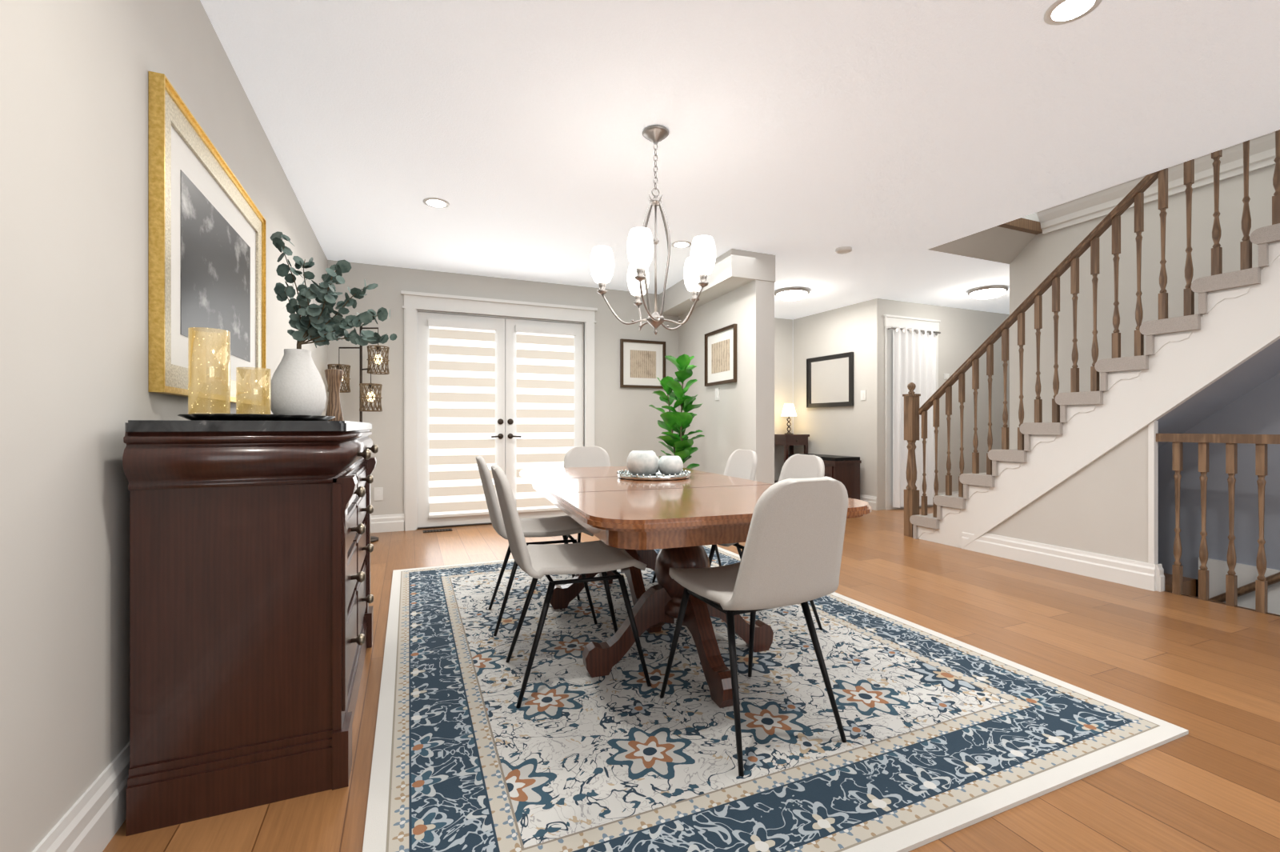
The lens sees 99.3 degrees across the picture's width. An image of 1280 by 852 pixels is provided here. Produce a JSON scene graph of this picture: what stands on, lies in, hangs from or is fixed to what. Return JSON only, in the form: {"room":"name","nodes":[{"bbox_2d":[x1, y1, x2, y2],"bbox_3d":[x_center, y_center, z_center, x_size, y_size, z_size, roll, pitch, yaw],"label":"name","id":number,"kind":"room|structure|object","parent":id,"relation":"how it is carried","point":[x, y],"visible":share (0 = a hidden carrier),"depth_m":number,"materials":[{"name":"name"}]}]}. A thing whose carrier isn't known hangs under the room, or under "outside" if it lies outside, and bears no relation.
{"room":"dining room","nodes":[
{"label":"dining room","id":0,"kind":"room"},
{"bbox_2d":[270,231,396,349],"bbox_3d":[-1.268,-0.518,2.269,0.472,0.507,0.313,0,0,-23],"label":"decor","id":1,"kind":"object","parent":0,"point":[314,322],"visible":0.98,"depth_m":2.22,"materials":[{"name":"green plant"}]},
{"bbox_2d":[0,0,678,851],"bbox_3d":[0.672,-0.258,1.154,3.820,2.516,10.000,0,0,-23],"label":"wall","id":2,"kind":"structure","parent":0,"point":[74,74],"depth_m":1.28,"materials":[{"name":"beige paint"}]},
{"bbox_2d":[148,71,266,406],"bbox_3d":[-1.621,-0.555,2.115,0.036,0.915,1.210,0,0,-23],"label":"picture","id":3,"kind":"object","parent":2,"relation":"attached to","point":[207,236],"visible":0.91,"depth_m":1.87,"materials":[{"name":"gold metal"}]},
{"bbox_2d":[374,487,383,500],"bbox_3d":[-2.461,0.640,5.119,0.075,0.120,0.012,0,0,-23],"label":"wall outlet","id":4,"kind":"object","parent":2,"relation":"attached to","point":[378,492],"depth_m":5.12,"materials":[{"name":"white plastic"}]},
{"bbox_2d":[32,491,958,851],"bbox_3d":[3.089,0.920,2.441,8.965,0.160,10.480,0,0,-23],"label":"baseboard","id":5,"kind":"structure","parent":2,"relation":"attached to","point":[92,822],"depth_m":1.28,"materials":[{"name":"white paint"}]},
{"bbox_2d":[400,290,597,531],"bbox_3d":[-1.396,-0.142,5.619,1.960,2.285,0.165,0,0,-23],"label":"french door","id":6,"kind":"structure","parent":2,"relation":"attached to","point":[462,353],"depth_m":5.51,"materials":[{"name":"white paint"}]},
{"bbox_2d":[620,338,665,388],"bbox_3d":[0.038,-0.700,6.168,0.550,0.540,0.033,0,0,-23],"label":"picture","id":7,"kind":"object","parent":2,"relation":"attached to","point":[642,362],"visible":0.86,"depth_m":6.17,"materials":[{"name":"brown paper"}]},
{"bbox_2d":[715,388,719,399],"bbox_3d":[0.768,-0.320,5.432,0.013,0.120,0.075,0,0,-19],"label":"wall switch","id":8,"kind":"object","parent":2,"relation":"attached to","point":[717,390],"visible":1,"depth_m":5.42,"materials":[{"name":"white paint"}]},
{"bbox_2d":[704,324,736,386],"bbox_3d":[0.786,-0.680,5.348,0.033,0.540,0.620,0,0,-19],"label":"picture","id":9,"kind":"object","parent":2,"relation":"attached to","point":[720,344],"visible":1,"depth_m":5.33,"materials":[{"name":"brown paper"}]},
{"bbox_2d":[590,227,715,295],"bbox_3d":[0.078,-0.822,2.826,0.647,0.180,0.632,0,0,-23],"label":"shade","id":10,"kind":"object","parent":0,"point":[640,244],"depth_m":2.62,"materials":[{"name":"white glass"}]},
{"bbox_2d":[102,506,1279,851],"bbox_3d":[2.852,1.100,3.058,9.320,0.200,11.800,0,0,-23],"label":"floor","id":11,"kind":"structure","parent":0,"point":[1209,670],"depth_m":2.14,"materials":[{"name":"brown wood"}]},
{"bbox_2d":[122,420,378,835],"bbox_3d":[-1.235,0.493,1.947,0.518,1.014,1.166,0,0,-23],"label":"sideboard","id":12,"kind":"object","parent":11,"relation":"on","point":[251,617],"visible":1,"depth_m":1.43,"materials":[{"name":"brown wood"}]},
{"bbox_2d":[177,413,335,420],"bbox_3d":[-1.184,-0.024,1.714,0.393,0.017,0.650,0,0,-23],"label":"tray","id":13,"kind":"object","parent":12,"relation":"on","point":[193,417],"visible":0.82,"depth_m":1.47,"materials":[{"name":"black metal"}]},
{"bbox_2d":[188,327,230,414],"bbox_3d":[-1.277,-0.159,1.614,0.098,0.250,0.098,0,0,-23],"label":"candle holder","id":14,"kind":"object","parent":13,"relation":"on","point":[194,336],"visible":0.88,"depth_m":1.62,"materials":[{"name":"gold glass"}]},
{"bbox_2d":[236,367,270,414],"bbox_3d":[-1.337,-0.117,1.882,0.098,0.165,0.098,0,0,-23],"label":"candle holder","id":15,"kind":"object","parent":13,"relation":"on","point":[240,372],"visible":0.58,"depth_m":1.89,"materials":[{"name":"gold glass"}]},
{"bbox_2d":[270,348,326,415],"bbox_3d":[-1.403,-0.162,2.229,0.206,0.295,0.206,0,0,-23],"label":"vase","id":16,"kind":"object","parent":13,"relation":"on","point":[298,387],"depth_m":2.16,"materials":[{"name":"white ceramic"}]},
{"bbox_2d":[324,368,343,420],"bbox_3d":[-1.331,-0.130,2.368,0.074,0.230,0.074,0,0,-23],"label":"vase","id":17,"kind":"object","parent":12,"relation":"on","point":[334,377],"depth_m":2.35,"materials":[{"name":"brown wood"}]},
{"bbox_2d":[327,325,389,542],"bbox_3d":[-2.444,0.065,4.733,0.508,1.870,0.278,0,0,15],"label":"floor lamp","id":18,"kind":"object","parent":11,"relation":"on","point":[370,397],"visible":0.79,"depth_m":4.69,"materials":[{"name":"brown metal"}]},
{"bbox_2d":[422,528,452,532],"bbox_3d":[-1.929,0.996,5.184,0.260,0.009,0.110,0,0,-23],"label":"floor vent","id":19,"kind":"object","parent":11,"relation":"in","point":[450,529],"visible":1,"depth_m":5.16,"materials":[{"name":"brown metal"}]},
{"bbox_2d":[362,544,1188,851],"bbox_3d":[0.046,0.994,2.746,2.430,0.012,3.160,0,0,-23],"label":"rug","id":20,"kind":"object","parent":11,"relation":"on","point":[946,735],"visible":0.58,"depth_m":1.76,"materials":[{"name":"fabric"}]},
{"bbox_2d":[475,455,597,635],"bbox_3d":[-0.549,0.569,2.813,0.577,0.842,0.414,0,0,-19],"label":"chair","id":21,"kind":"object","parent":20,"relation":"on","point":[566,526],"visible":0.86,"depth_m":2.68,"materials":[{"name":"fabric"}]},
{"bbox_2d":[490,464,651,708],"bbox_3d":[-0.294,0.569,2.161,0.577,0.842,0.414,0,0,-19],"label":"chair","id":22,"kind":"object","parent":20,"relation":"on","point":[538,561],"visible":0.99,"depth_m":2.06,"materials":[{"name":"fabric"}]},
{"bbox_2d":[564,446,611,542],"bbox_3d":[-0.307,0.569,3.755,0.414,0.842,0.577,0,0,-19],"label":"chair","id":23,"kind":"object","parent":20,"relation":"on","point":[577,456],"visible":0.27,"depth_m":3.98,"materials":[{"name":"fabric"}]},
{"bbox_2d":[519,466,871,707],"bbox_3d":[0.042,0.631,2.690,1.056,0.714,2.076,0,0,-19],"label":"dining table","id":24,"kind":"object","parent":20,"relation":"on","point":[678,518],"visible":0.77,"depth_m":2.15,"materials":[{"name":"brown wood"}]},
{"bbox_2d":[616,469,691,480],"bbox_3d":[0.074,0.258,2.921,0.398,0.032,0.396,0,0,-23],"label":"decorative tray","id":25,"kind":"object","parent":24,"relation":"on","point":[626,474],"visible":0.78,"depth_m":2.77,"materials":[{"name":"silver mirror"}]},
{"bbox_2d":[626,450,658,475],"bbox_3d":[0.013,0.198,2.874,0.170,0.135,0.170,0,0,-23],"label":"decorative bowl","id":26,"kind":"object","parent":25,"relation":"on","point":[640,462],"visible":0.91,"depth_m":2.81,"materials":[{"name":"ceramic"}]},
{"bbox_2d":[658,455,683,475],"bbox_3d":[0.164,0.213,2.916,0.136,0.105,0.136,0,0,-23],"label":"decorative bowl","id":27,"kind":"object","parent":25,"relation":"on","point":[671,465],"visible":0.96,"depth_m":2.87,"materials":[{"name":"ceramic"}]},
{"bbox_2d":[652,448,757,582],"bbox_3d":[0.413,0.569,3.343,0.577,0.842,0.414,0,0,-19],"label":"chair","id":28,"kind":"object","parent":20,"relation":"on","point":[741,463],"visible":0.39,"depth_m":3.43,"materials":[{"name":"fabric"}]},
{"bbox_2d":[660,476,847,775],"bbox_3d":[0.373,0.569,1.812,0.423,0.842,0.583,0,0,-23],"label":"chair","id":29,"kind":"object","parent":20,"relation":"on","point":[792,554],"visible":1,"depth_m":1.60,"materials":[{"name":"fabric"}]},
{"bbox_2d":[708,453,824,630],"bbox_3d":[0.618,0.569,2.757,0.577,0.842,0.414,0,0,-19],"label":"chair","id":30,"kind":"object","parent":20,"relation":"on","point":[798,466],"visible":0.27,"depth_m":2.83,"materials":[{"name":"fabric"}]},
{"bbox_2d":[774,434,809,483],"bbox_3d":[2.042,0.558,7.461,0.400,0.885,0.370,0,0,-23],"label":"accent table","id":31,"kind":"object","parent":11,"relation":"on","point":[786,440],"depth_m":7.31,"materials":[{"name":"brown wood"}]},
{"bbox_2d":[780,403,796,434],"bbox_3d":[2.042,-0.095,7.461,0.210,0.420,0.210,0,0,-23],"label":"table lamp","id":32,"kind":"object","parent":31,"relation":"on","point":[789,410],"depth_m":7.40,"materials":[{"name":"white fabric"}]},
{"bbox_2d":[787,453,861,499],"bbox_3d":[2.307,0.688,6.889,0.419,0.625,0.880,0,0,-23],"label":"cabinet","id":33,"kind":"object","parent":11,"relation":"on","point":[846,470],"visible":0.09,"depth_m":6.52,"materials":[{"name":"brown wood"}]},
{"bbox_2d":[902,382,920,537],"bbox_3d":[2.469,0.301,4.946,0.106,1.398,0.106,0,0,-23],"label":"newel post","id":34,"kind":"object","parent":11,"relation":"on","point":[911,400],"depth_m":4.91,"materials":[{"name":"brown wood"}]},
{"bbox_2d":[909,223,1279,539],"bbox_3d":[3.510,-0.328,3.639,1.055,2.656,3.119,0,0,-23],"label":"stair","id":35,"kind":"structure","parent":11,"relation":"on","point":[1262,237],"depth_m":3.46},
{"bbox_2d":[1156,433,1279,613],"bbox_3d":[3.488,0.904,3.129,0.517,1.807,2.194,0,0,-23],"label":"railing","id":36,"kind":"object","parent":11,"relation":"on","point":[1260,586],"depth_m":3.04,"materials":[{"name":"brown wood"}]},
{"bbox_3d":[0.367,0.840,5.175,0.340,0.320,0.340,0,0,-23],"label":"plant pot","id":37,"kind":"object","parent":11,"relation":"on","visible":0},
{"bbox_2d":[648,353,704,468],"bbox_3d":[0.354,0.023,5.188,0.506,1.387,0.499,0,0,-23],"label":"foliage","id":38,"kind":"object","parent":37,"relation":"on","point":[674,421],"visible":0.89,"depth_m":5.13,"materials":[{"name":"green plant"}]},
{"bbox_2d":[678,279,774,483],"bbox_3d":[0.743,-0.258,5.889,0.390,2.516,2.300,0,0,-23],"label":"wall","id":39,"kind":"structure","parent":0,"point":[742,418],"depth_m":5.04,"materials":[{"name":"white paint"}]},
{"bbox_2d":[200,0,1279,319],"bbox_3d":[2.852,-2.458,3.058,9.320,1.884,11.800,0,0,-23],"label":"ceiling","id":40,"kind":"structure","parent":0,"point":[892,132],"depth_m":2.70,"materials":[{"name":"paint"}]},
{"bbox_2d":[596,124,708,335],"bbox_3d":[0.078,-0.993,2.826,0.579,1.046,0.563,0,0,-23],"label":"chandelier","id":41,"kind":"object","parent":40,"relation":"hanging from","point":[655,134],"visible":0.99,"depth_m":2.78,"materials":[{"name":"silver metal"}]},
{"bbox_2d":[659,248,775,316],"bbox_3d":[0.727,-1.398,5.550,0.604,0.236,1.706,0,0,-23],"label":"beam","id":42,"kind":"structure","parent":40,"relation":"attached to","point":[734,269],"depth_m":4.84,"materials":[{"name":"white paint"}]},
{"bbox_2d":[835,246,851,254],"bbox_3d":[1.741,-1.499,4.650,0.136,0.034,0.136,0,0,-23],"label":"smoke detector","id":43,"kind":"object","parent":40,"relation":"attached to","point":[842,250],"depth_m":4.61,"materials":[{"name":"white plastic"}]},
{"bbox_2d":[774,284,1007,300],"bbox_3d":[2.782,-1.471,6.075,2.330,0.090,1.290,0,0,-23],"label":"lights","id":44,"kind":"object","parent":40,"relation":"attached to","point":[787,294],"depth_m":5.97},
{"bbox_2d":[928,226,1035,263],"bbox_3d":[3.015,-1.656,4.772,1.080,0.280,0.250,0,0,-23],"label":"soffit","id":45,"kind":"structure","parent":40,"relation":"attached to","point":[998,244],"depth_m":4.82,"materials":[{"name":"white paint"}]},
{"bbox_2d":[774,298,1009,510],"bbox_3d":[3.353,-0.258,6.638,5.600,2.516,3.200,0,0,-23],"label":"wall","id":46,"kind":"structure","parent":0,"point":[858,430],"depth_m":7.01,"materials":[{"name":"beige paint"}]},
{"bbox_2d":[806,352,853,407],"bbox_3d":[2.470,-0.585,7.109,0.038,0.670,0.790,0,0,-26],"label":"mirror","id":47,"kind":"object","parent":46,"relation":"attached to","point":[830,378],"visible":1,"depth_m":7.09,"materials":[{"name":"black mirror"}]},
{"bbox_2d":[860,390,865,399],"bbox_3d":[2.718,-0.375,6.629,0.013,0.120,0.075,0,0,-26],"label":"wall switch","id":48,"kind":"object","parent":46,"relation":"attached to","point":[862,392],"visible":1,"depth_m":6.62,"materials":[{"name":"white paint"}]},
{"bbox_2d":[884,314,940,509],"bbox_3d":[3.338,-0.163,6.653,0.915,2.325,0.040,0,0,-23],"label":"door frame","id":49,"kind":"structure","parent":46,"relation":"attached to","point":[890,321],"depth_m":6.51,"materials":[{"name":"white paint"}]},
{"bbox_2d":[888,326,940,507],"bbox_3d":[3.348,-0.107,6.625,0.824,2.155,0.099,0,0,-23],"label":"curtain","id":50,"kind":"object","parent":46,"relation":"hanging from","point":[914,350],"visible":0.84,"depth_m":6.58,"materials":[{"name":"white fabric"}]},
{"bbox_2d":[944,373,949,379],"bbox_3d":[3.892,-0.630,6.903,0.090,0.072,0.012,0,0,-23],"label":"wall thermostat","id":51,"kind":"object","parent":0,"point":[946,376],"depth_m":6.89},
{"bbox_2d":[918,171,1159,415],"bbox_3d":[2.932,-1.051,3.879,0.068,1.904,2.150,0,0,-23],"label":"handrail","id":52,"kind":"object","parent":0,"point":[1148,180],"depth_m":3.88,"materials":[{"name":"brown wood"}]},
{"bbox_2d":[987,425,1147,563],"bbox_3d":[2.893,0.488,3.884,0.018,1.025,1.230,0,0,-23],"label":"wall","id":53,"kind":"structure","parent":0,"point":[1102,508],"depth_m":3.57,"materials":[{"name":"beige paint"}]},
{"bbox_2d":[961,420,1164,591],"bbox_3d":[2.904,0.484,3.869,0.070,1.031,1.267,0,0,-23],"label":"trim","id":54,"kind":"structure","parent":53,"relation":"attached to","point":[1150,576],"depth_m":3.54,"materials":[{"name":"white wood"}]},
{"bbox_2d":[921,129,1279,517],"bbox_3d":[3.037,-0.791,3.632,0.037,3.167,2.649,0,0,-23],"label":"balusters","id":55,"kind":"structure","parent":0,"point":[1246,246],"depth_m":3.62,"materials":[{"name":"brown wood"}]},
{"bbox_2d":[1009,164,1275,448],"bbox_3d":[3.704,-0.200,1.051,9.320,6.400,7.640,0,0,-23],"label":"wall","id":56,"kind":"structure","parent":0,"point":[1044,253],"depth_m":4.35,"materials":[{"name":"beige paint"}]},
{"bbox_2d":[996,217,1042,234],"bbox_3d":[3.076,-1.758,4.641,1.070,0.085,0.060,0,0,-23],"label":"trim","id":57,"kind":"structure","parent":56,"relation":"attached to","point":[1027,226],"depth_m":4.74,"materials":[{"name":"brown wood"}]},
{"bbox_2d":[917,241,1279,547],"bbox_3d":[3.070,-0.285,3.436,0.042,2.583,3.089,0,0,-23],"label":"stair stringer","id":58,"kind":"structure","parent":56,"relation":"attached to","point":[1239,323],"depth_m":3.38,"materials":[{"name":"white paint"}]},
{"bbox_2d":[1036,131,1275,234],"bbox_3d":[4.920,-1.815,1.513,0.120,0.230,7.140,0,0,-23],"label":"crown molding","id":59,"kind":"structure","parent":56,"relation":"attached to","point":[1098,204],"depth_m":3.99,"materials":[{"name":"white wood"}]},
{"bbox_2d":[1156,338,1279,447],"bbox_3d":[3.633,-0.100,3.432,0.990,2.200,2.641,0,0,-23],"label":"stair","id":60,"kind":"structure","parent":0,"point":[1264,365],"depth_m":3.23,"materials":[{"name":"grey paint"}]},
{"bbox_2d":[1158,372,1279,615],"bbox_3d":[3.424,0.892,3.398,0.540,4.216,2.820,0,0,-23],"label":"wall","id":61,"kind":"structure","parent":0,"point":[1258,411],"depth_m":3.41,"materials":[{"name":"grey paint"}]}
]}

